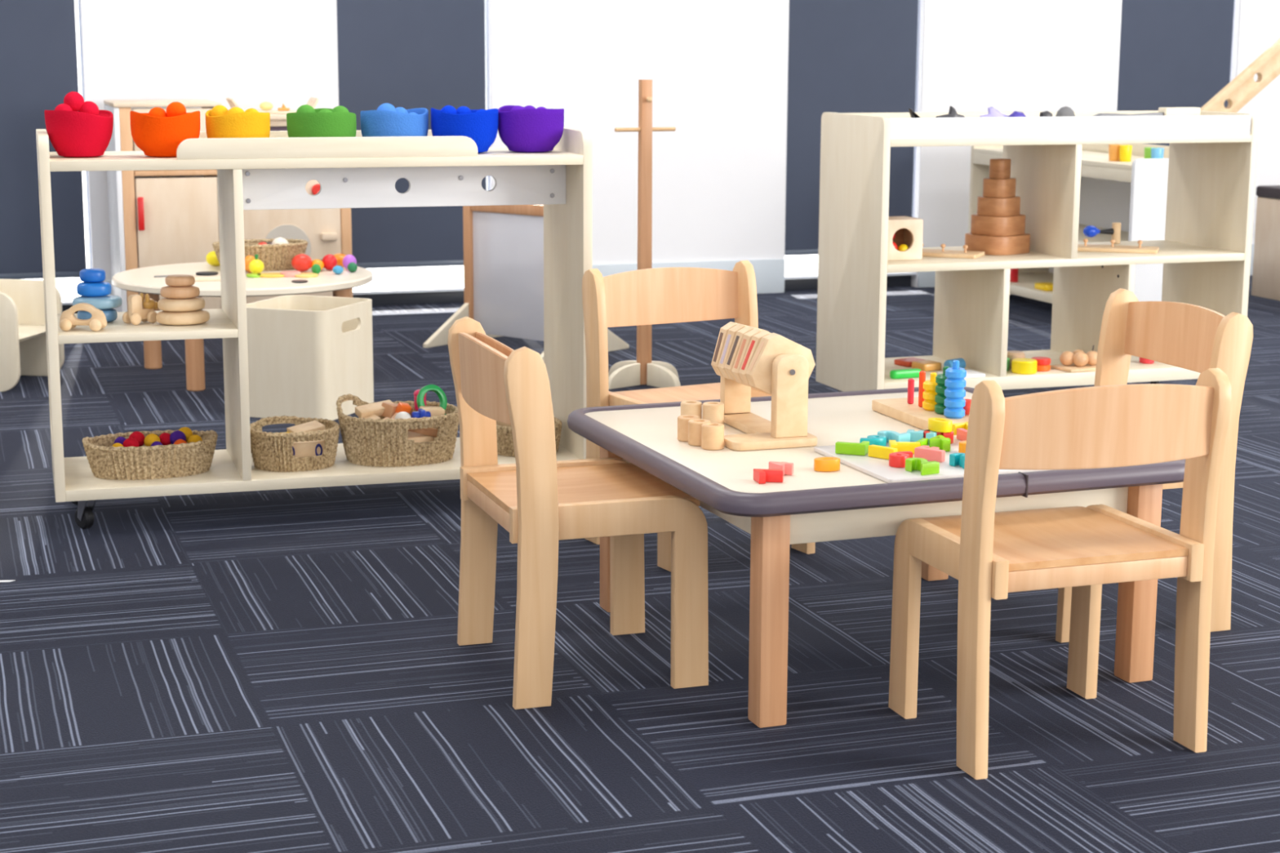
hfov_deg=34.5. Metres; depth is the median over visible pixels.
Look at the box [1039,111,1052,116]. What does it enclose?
toy beetle
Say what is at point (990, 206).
box
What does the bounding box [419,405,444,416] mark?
wooden block
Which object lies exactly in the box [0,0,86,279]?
roller blind
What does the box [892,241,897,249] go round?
ball
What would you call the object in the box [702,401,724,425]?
cylinder
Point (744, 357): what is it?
toy
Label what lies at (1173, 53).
roller blind
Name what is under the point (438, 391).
ring
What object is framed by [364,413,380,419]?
wooden block
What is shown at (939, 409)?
ring
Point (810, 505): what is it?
table
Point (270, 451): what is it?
woven basket
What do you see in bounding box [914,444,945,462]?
block
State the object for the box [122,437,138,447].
ball
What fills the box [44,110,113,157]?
bowl
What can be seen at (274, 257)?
woven basket
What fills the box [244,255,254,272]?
apricot
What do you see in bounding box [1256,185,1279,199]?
cushion
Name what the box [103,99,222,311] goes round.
fridge
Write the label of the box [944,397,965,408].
ring
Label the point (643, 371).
wooden stand
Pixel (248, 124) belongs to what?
bowl
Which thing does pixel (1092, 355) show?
fruit
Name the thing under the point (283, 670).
floor
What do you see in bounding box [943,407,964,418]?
ring
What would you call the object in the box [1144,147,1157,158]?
cup
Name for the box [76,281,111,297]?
stone
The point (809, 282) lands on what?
window
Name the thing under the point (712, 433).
cylinder
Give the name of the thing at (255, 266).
pineapple
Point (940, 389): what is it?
ring
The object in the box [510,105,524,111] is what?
ball
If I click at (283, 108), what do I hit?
carrot
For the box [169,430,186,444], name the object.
ball
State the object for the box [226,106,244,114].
ball
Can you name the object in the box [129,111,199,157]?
bowl
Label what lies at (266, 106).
lemon
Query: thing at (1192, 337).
child chair
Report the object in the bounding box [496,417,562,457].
woven basket
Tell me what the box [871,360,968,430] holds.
stacking toy
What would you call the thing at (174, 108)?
ball
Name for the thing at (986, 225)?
bowl
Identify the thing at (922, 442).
block
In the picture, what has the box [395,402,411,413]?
wooden block
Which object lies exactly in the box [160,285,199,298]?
stone
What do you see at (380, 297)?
window
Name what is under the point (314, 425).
wooden block
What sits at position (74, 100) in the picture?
ball
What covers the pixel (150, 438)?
ball
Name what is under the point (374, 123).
bowl
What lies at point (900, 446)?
block
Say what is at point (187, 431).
ball
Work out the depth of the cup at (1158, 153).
6.95 m
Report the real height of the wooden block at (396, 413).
0.039 m
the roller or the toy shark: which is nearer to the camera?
the toy shark
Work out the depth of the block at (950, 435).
3.27 m
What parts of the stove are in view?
rail, oven panel, knob, handle, post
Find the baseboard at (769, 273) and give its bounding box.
[102,244,1253,294]
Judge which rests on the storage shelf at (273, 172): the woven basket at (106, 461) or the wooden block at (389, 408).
the woven basket at (106, 461)
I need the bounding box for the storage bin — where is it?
[246,294,373,420]
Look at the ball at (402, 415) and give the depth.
4.39 m
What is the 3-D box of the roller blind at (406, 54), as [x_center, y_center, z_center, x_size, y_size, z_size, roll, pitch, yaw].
[-0.837,-1.677,7.517,0.552,2.195,0.014,-3,11,-19]
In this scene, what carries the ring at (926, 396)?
on the ring at (926, 405)
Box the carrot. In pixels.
[277,102,289,111]
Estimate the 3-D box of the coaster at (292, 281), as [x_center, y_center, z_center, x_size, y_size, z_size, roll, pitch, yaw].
[-0.977,-0.417,5.911,0.046,0.003,0.060,-3,11,-19]
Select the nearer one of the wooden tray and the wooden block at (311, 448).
the wooden block at (311, 448)
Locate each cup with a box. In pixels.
[1108,144,1121,161]
[1119,145,1132,161]
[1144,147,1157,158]
[1151,147,1164,158]
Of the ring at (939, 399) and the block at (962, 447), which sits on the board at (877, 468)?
the block at (962, 447)
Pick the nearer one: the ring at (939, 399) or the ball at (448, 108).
the ring at (939, 399)
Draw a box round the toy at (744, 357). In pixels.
[711,321,817,450]
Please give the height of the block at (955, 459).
0.018 m
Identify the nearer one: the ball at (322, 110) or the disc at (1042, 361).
the ball at (322, 110)
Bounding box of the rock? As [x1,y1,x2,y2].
[1055,106,1075,116]
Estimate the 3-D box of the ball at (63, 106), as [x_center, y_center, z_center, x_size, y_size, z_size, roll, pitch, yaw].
[-1.148,-0.625,4.100,0.036,0.036,0.036,-3,11,-19]
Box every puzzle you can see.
[922,243,984,258]
[1077,238,1159,253]
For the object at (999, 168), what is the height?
0.051 m
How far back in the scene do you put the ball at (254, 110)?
4.22 m
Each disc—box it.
[1031,356,1050,365]
[1036,364,1050,371]
[1138,357,1154,364]
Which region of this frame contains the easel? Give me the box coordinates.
[422,204,629,362]
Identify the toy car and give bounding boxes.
[59,302,106,331]
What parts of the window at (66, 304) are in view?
sill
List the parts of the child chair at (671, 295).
post, leg, backrest, seat, post, leg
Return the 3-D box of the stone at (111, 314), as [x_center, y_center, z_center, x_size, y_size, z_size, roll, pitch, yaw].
[-1.119,-0.230,4.247,0.080,0.028,0.069,-1,11,-9]
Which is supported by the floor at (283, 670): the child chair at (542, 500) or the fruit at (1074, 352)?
the child chair at (542, 500)
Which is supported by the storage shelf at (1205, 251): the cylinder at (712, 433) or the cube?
the cube
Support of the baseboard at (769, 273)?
attached to the wall
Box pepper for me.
[321,254,337,270]
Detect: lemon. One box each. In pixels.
[205,250,220,266]
[259,102,272,111]
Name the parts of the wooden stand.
post, knob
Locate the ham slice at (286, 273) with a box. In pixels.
[280,271,301,277]
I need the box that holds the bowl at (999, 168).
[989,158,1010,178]
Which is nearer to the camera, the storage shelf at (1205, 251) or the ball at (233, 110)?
the ball at (233, 110)
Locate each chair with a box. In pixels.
[0,279,64,391]
[447,315,708,709]
[582,260,815,572]
[888,368,1231,779]
[1055,288,1253,643]
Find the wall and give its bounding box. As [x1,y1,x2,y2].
[80,0,1279,287]
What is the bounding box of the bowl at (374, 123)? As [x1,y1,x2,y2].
[360,107,428,137]
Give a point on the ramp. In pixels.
(1241, 90)
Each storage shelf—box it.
[35,126,592,528]
[815,111,1258,391]
[968,143,1168,303]
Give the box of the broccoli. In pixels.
[347,262,357,272]
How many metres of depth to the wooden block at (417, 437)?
4.39 m
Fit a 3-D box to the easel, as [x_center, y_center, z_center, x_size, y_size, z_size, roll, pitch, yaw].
[-0.369,-0.486,6.649,0.528,0.470,0.430,9,14,39]
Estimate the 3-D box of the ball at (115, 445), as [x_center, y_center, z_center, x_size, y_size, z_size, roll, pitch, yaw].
[-1.079,0.047,4.252,0.026,0.026,0.026,-3,11,-19]
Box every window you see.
[62,0,92,313]
[352,0,489,306]
[784,0,919,290]
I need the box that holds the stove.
[243,113,352,303]
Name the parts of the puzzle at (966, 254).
knob, knob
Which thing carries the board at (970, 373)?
on the storage shelf at (1205, 251)
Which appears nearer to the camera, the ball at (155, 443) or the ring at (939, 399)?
the ring at (939, 399)
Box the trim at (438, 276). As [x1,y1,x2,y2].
[25,171,817,300]
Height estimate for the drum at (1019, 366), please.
0.034 m
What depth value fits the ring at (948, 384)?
3.41 m
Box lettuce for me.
[246,273,260,277]
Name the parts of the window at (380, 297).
sill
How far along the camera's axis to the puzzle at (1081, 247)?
5.54 m
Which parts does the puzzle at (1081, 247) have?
knob, knob, knob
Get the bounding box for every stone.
[72,294,122,309]
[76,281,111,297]
[77,308,117,322]
[79,268,106,282]
[155,309,209,324]
[157,297,204,311]
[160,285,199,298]
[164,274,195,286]
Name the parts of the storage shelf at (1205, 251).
panel, shelf, panel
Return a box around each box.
[964,232,1030,255]
[977,195,1020,216]
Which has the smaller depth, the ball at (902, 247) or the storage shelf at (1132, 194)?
the ball at (902, 247)
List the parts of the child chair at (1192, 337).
post, leg, backrest, post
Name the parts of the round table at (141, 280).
leg, leg, leg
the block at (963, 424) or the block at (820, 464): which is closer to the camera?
the block at (820, 464)
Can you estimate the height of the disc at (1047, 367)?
0.016 m
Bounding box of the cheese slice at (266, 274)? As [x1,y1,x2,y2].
[258,272,284,277]
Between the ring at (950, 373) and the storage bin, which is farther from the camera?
the storage bin
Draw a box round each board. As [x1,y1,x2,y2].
[189,273,220,281]
[813,436,1047,483]
[937,369,985,377]
[1050,363,1096,373]
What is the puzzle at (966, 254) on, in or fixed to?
on the storage shelf at (1205, 251)
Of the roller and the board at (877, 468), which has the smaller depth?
the board at (877, 468)
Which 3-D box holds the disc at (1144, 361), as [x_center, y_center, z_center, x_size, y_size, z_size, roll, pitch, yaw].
[1.376,-0.182,5.587,0.040,0.020,0.040,-3,11,-19]
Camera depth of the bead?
3.44 m
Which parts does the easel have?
post, rail, panel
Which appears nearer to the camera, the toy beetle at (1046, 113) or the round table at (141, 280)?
the toy beetle at (1046, 113)
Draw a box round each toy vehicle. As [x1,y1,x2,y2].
[411,408,431,417]
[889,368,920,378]
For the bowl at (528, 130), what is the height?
0.097 m
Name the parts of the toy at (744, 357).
post, plate, plate, plate, plate, plate, plate, post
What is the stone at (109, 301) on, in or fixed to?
on the stone at (111, 314)
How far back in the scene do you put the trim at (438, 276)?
8.93 m
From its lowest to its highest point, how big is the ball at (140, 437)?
0.034 m
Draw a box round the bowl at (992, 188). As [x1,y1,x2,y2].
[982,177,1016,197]
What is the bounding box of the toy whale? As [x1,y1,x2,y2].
[908,108,919,117]
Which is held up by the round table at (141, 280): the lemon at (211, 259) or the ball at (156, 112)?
the lemon at (211, 259)
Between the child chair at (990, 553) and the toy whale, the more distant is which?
the toy whale
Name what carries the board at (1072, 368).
on the storage shelf at (1205, 251)
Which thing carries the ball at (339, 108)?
in the bowl at (337, 124)
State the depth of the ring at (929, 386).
3.48 m
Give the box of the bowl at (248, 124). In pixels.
[204,109,270,137]
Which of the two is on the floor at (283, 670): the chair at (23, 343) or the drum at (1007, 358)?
the chair at (23, 343)
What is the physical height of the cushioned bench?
0.434 m
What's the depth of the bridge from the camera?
5.59 m
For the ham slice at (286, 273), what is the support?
on the round table at (141, 280)
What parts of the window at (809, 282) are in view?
sill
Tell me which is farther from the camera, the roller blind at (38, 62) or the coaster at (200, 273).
the roller blind at (38, 62)
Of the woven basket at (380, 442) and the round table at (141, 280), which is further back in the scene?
the round table at (141, 280)
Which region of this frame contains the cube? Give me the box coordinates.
[887,216,923,260]
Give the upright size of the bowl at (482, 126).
0.094 m
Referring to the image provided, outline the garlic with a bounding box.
[271,237,288,244]
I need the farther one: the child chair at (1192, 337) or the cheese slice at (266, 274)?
the cheese slice at (266, 274)
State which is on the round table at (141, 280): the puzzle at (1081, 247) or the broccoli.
the broccoli
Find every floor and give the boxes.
[0,275,1279,852]
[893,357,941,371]
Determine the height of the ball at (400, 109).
0.036 m
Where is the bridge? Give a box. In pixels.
[1092,106,1200,116]
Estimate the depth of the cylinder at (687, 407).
3.44 m
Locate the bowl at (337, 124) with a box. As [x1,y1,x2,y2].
[286,108,356,137]
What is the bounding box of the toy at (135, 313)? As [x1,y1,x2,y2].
[122,293,158,324]
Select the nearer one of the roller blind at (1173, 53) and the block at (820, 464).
the block at (820, 464)
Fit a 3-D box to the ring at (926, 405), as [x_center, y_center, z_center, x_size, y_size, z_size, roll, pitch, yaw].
[0.498,-0.037,3.504,0.035,0.016,0.035,-3,11,-19]
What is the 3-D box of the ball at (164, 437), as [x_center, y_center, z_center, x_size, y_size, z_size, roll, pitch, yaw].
[-0.995,0.028,4.316,0.030,0.030,0.030,-3,11,-19]
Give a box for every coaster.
[195,271,217,275]
[291,280,307,283]
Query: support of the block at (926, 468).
on the board at (877, 468)
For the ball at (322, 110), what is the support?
in the bowl at (337, 124)
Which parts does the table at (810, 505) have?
leg, leg, leg, leg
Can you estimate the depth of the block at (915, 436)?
3.27 m
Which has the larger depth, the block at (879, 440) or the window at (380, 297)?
the window at (380, 297)
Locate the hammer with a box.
[1083,222,1120,244]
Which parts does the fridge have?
panel, post, handle, door, rail, door, panel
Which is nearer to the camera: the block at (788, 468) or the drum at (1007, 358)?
the block at (788, 468)
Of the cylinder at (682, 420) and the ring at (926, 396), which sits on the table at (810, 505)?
the cylinder at (682, 420)
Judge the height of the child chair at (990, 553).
0.546 m
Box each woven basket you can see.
[82,430,217,479]
[212,238,307,271]
[249,415,340,471]
[336,393,458,466]
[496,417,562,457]
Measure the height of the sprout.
0.031 m
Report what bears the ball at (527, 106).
in the bowl at (528, 130)
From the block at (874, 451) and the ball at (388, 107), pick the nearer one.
the block at (874, 451)
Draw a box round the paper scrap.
[0,579,15,582]
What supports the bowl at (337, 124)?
on the storage shelf at (273, 172)
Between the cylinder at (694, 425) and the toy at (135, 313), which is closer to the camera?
the cylinder at (694, 425)
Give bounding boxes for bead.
[963,399,971,414]
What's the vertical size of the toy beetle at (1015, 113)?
0.062 m
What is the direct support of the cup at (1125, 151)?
on the storage shelf at (1132, 194)
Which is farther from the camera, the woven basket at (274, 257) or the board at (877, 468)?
the woven basket at (274, 257)
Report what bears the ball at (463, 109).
in the bowl at (482, 126)
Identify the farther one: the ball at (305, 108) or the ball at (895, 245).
the ball at (895, 245)
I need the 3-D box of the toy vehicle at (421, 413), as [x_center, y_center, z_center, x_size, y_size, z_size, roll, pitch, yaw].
[-0.470,-0.023,4.414,0.040,0.028,0.028,-3,11,-19]
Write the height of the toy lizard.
0.073 m
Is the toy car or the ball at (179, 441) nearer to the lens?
the toy car
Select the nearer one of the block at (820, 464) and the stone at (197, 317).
the block at (820, 464)
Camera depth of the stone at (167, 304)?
4.19 m
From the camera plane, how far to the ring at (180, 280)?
4.20 m
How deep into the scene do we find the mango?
6.17 m
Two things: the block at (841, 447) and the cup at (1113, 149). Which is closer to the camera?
the block at (841, 447)
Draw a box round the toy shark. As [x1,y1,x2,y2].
[935,106,964,117]
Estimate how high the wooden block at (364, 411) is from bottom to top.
0.033 m
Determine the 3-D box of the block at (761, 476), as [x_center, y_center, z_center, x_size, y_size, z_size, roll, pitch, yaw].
[0.190,0.072,3.015,0.041,0.018,0.029,-3,11,-15]
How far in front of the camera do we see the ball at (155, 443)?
4.26 m
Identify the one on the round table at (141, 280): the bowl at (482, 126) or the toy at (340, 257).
the toy at (340, 257)
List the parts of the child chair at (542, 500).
post, backrest, seat rail, post, leg, seat, leg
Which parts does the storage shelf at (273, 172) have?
panel, shelf, panel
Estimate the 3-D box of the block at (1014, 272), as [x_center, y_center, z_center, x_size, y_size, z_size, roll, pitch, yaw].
[1.425,-0.610,7.840,0.024,0.120,0.030,-3,11,-19]
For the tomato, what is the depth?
6.15 m
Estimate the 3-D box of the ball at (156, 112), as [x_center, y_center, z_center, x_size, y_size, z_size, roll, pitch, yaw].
[-0.977,-0.627,4.168,0.038,0.038,0.038,-3,11,-19]
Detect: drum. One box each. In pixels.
[1006,357,1009,371]
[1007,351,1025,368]
[1011,358,1037,374]
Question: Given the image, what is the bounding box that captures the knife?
[154,275,169,277]
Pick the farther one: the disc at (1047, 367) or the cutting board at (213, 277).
the cutting board at (213, 277)
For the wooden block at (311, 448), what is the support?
in the woven basket at (270, 451)
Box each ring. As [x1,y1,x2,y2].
[416,384,447,414]
[922,379,937,391]
[922,391,937,401]
[922,400,937,411]
[934,394,946,404]
[934,404,946,414]
[935,373,946,385]
[935,384,946,395]
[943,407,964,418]
[944,377,965,389]
[944,388,965,399]
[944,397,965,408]
[945,367,966,379]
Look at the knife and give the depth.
6.01 m
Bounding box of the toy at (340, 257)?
[333,253,345,266]
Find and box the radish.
[257,241,266,244]
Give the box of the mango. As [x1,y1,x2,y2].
[311,259,324,270]
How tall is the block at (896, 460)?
0.018 m
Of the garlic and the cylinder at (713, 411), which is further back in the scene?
the garlic
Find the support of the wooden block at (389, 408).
on the wooden block at (417, 437)
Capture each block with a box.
[286,420,325,432]
[292,440,324,457]
[355,400,394,417]
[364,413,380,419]
[381,402,413,418]
[391,412,397,419]
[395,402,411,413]
[407,426,438,442]
[407,427,437,437]
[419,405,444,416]
[497,421,511,426]
[753,468,783,484]
[768,461,793,475]
[813,457,839,471]
[835,440,869,455]
[859,435,886,446]
[867,444,897,459]
[877,430,910,442]
[888,440,920,453]
[888,451,912,467]
[905,457,939,475]
[906,429,937,444]
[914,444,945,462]
[916,438,928,445]
[923,429,953,444]
[927,417,952,432]
[928,435,951,451]
[949,453,964,468]
[951,421,968,435]
[956,428,967,440]
[958,440,966,453]
[1009,268,1018,282]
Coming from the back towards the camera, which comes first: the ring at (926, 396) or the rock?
the rock
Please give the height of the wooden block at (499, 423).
0.022 m
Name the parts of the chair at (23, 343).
panel, seat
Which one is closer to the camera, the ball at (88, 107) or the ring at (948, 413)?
the ring at (948, 413)
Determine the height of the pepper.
0.048 m
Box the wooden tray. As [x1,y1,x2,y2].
[226,97,319,114]
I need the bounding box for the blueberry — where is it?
[332,265,343,274]
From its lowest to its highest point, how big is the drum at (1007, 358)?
0.034 m
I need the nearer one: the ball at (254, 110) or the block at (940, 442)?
the block at (940, 442)
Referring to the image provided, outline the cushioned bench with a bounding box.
[1251,185,1279,301]
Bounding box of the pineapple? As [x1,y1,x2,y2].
[248,254,264,273]
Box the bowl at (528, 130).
[497,105,564,152]
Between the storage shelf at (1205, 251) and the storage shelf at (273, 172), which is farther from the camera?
the storage shelf at (1205, 251)
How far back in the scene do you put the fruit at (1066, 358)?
5.46 m
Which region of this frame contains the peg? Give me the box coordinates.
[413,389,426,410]
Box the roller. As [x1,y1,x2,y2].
[943,358,965,368]
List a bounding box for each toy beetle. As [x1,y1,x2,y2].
[1008,111,1026,116]
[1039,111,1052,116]
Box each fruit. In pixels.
[1059,351,1074,365]
[1072,349,1084,354]
[1073,351,1088,366]
[1085,345,1097,365]
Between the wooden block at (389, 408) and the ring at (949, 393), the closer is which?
the ring at (949, 393)
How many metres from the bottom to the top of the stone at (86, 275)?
0.027 m
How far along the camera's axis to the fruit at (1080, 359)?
5.45 m
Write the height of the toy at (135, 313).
0.062 m
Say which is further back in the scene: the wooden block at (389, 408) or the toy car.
the wooden block at (389, 408)
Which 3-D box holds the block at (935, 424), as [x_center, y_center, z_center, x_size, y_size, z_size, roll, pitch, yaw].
[0.478,-0.002,3.282,0.030,0.018,0.044,-7,13,-35]
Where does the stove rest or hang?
on the floor at (283, 670)
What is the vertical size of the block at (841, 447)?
0.018 m
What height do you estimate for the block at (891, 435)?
0.018 m
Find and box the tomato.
[291,253,311,271]
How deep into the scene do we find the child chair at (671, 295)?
4.11 m
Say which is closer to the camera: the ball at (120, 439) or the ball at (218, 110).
the ball at (218, 110)
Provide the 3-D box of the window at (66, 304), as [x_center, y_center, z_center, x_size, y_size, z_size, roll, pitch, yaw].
[-2.224,-1.536,7.098,0.562,2.350,0.094,-3,11,-19]
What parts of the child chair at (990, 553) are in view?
leg, post, seat, seat rail, backrest, leg, post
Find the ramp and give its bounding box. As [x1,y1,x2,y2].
[1200,38,1279,112]
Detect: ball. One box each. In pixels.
[54,103,72,111]
[63,91,84,111]
[78,101,98,115]
[111,443,123,447]
[114,436,125,444]
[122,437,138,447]
[128,431,145,446]
[144,433,159,446]
[148,106,167,117]
[151,441,162,446]
[159,432,171,445]
[165,102,186,116]
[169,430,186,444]
[173,439,186,444]
[178,426,192,441]
[187,435,202,443]
[210,105,228,115]
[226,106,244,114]
[244,108,258,112]
[296,104,315,112]
[318,109,332,112]
[331,106,349,112]
[377,102,396,111]
[395,106,408,113]
[395,411,411,418]
[440,105,457,114]
[456,106,471,114]
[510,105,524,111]
[523,105,535,109]
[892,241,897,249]
[897,244,908,251]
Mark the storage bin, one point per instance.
(306, 353)
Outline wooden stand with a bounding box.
[608,80,680,389]
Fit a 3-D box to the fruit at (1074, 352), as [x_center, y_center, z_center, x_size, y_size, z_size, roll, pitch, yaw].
[1.173,-0.186,5.508,0.041,0.039,0.041,-3,11,-19]
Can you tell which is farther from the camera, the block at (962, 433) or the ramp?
the ramp
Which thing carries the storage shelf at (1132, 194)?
on the floor at (283, 670)
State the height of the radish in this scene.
0.036 m
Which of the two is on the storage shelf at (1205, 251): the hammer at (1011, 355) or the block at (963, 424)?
the hammer at (1011, 355)
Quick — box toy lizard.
[979,106,1008,117]
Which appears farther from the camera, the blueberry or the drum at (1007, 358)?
the blueberry
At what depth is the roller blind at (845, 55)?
8.15 m
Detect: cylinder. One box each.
[677,414,699,441]
[680,400,702,418]
[688,418,710,446]
[701,422,724,450]
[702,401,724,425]
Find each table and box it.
[111,262,373,391]
[567,386,1185,728]
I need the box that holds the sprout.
[311,263,320,273]
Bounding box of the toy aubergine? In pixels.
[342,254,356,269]
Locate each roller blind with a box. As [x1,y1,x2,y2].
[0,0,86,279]
[336,0,486,268]
[784,0,918,255]
[1116,0,1234,146]
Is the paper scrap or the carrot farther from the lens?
the carrot
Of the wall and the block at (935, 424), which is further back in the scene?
the wall
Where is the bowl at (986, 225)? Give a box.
[970,213,1025,235]
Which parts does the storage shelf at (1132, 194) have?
panel, rail, panel, shelf, panel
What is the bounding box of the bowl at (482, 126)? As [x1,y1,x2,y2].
[431,107,498,153]
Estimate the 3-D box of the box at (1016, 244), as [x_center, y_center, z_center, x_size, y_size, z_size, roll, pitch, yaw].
[0.957,-0.491,5.513,0.158,0.049,0.145,-8,14,-38]
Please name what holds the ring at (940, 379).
on the ring at (940, 389)
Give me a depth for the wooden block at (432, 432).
4.39 m
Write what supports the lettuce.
on the round table at (141, 280)
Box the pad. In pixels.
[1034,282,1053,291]
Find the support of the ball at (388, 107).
in the bowl at (374, 123)

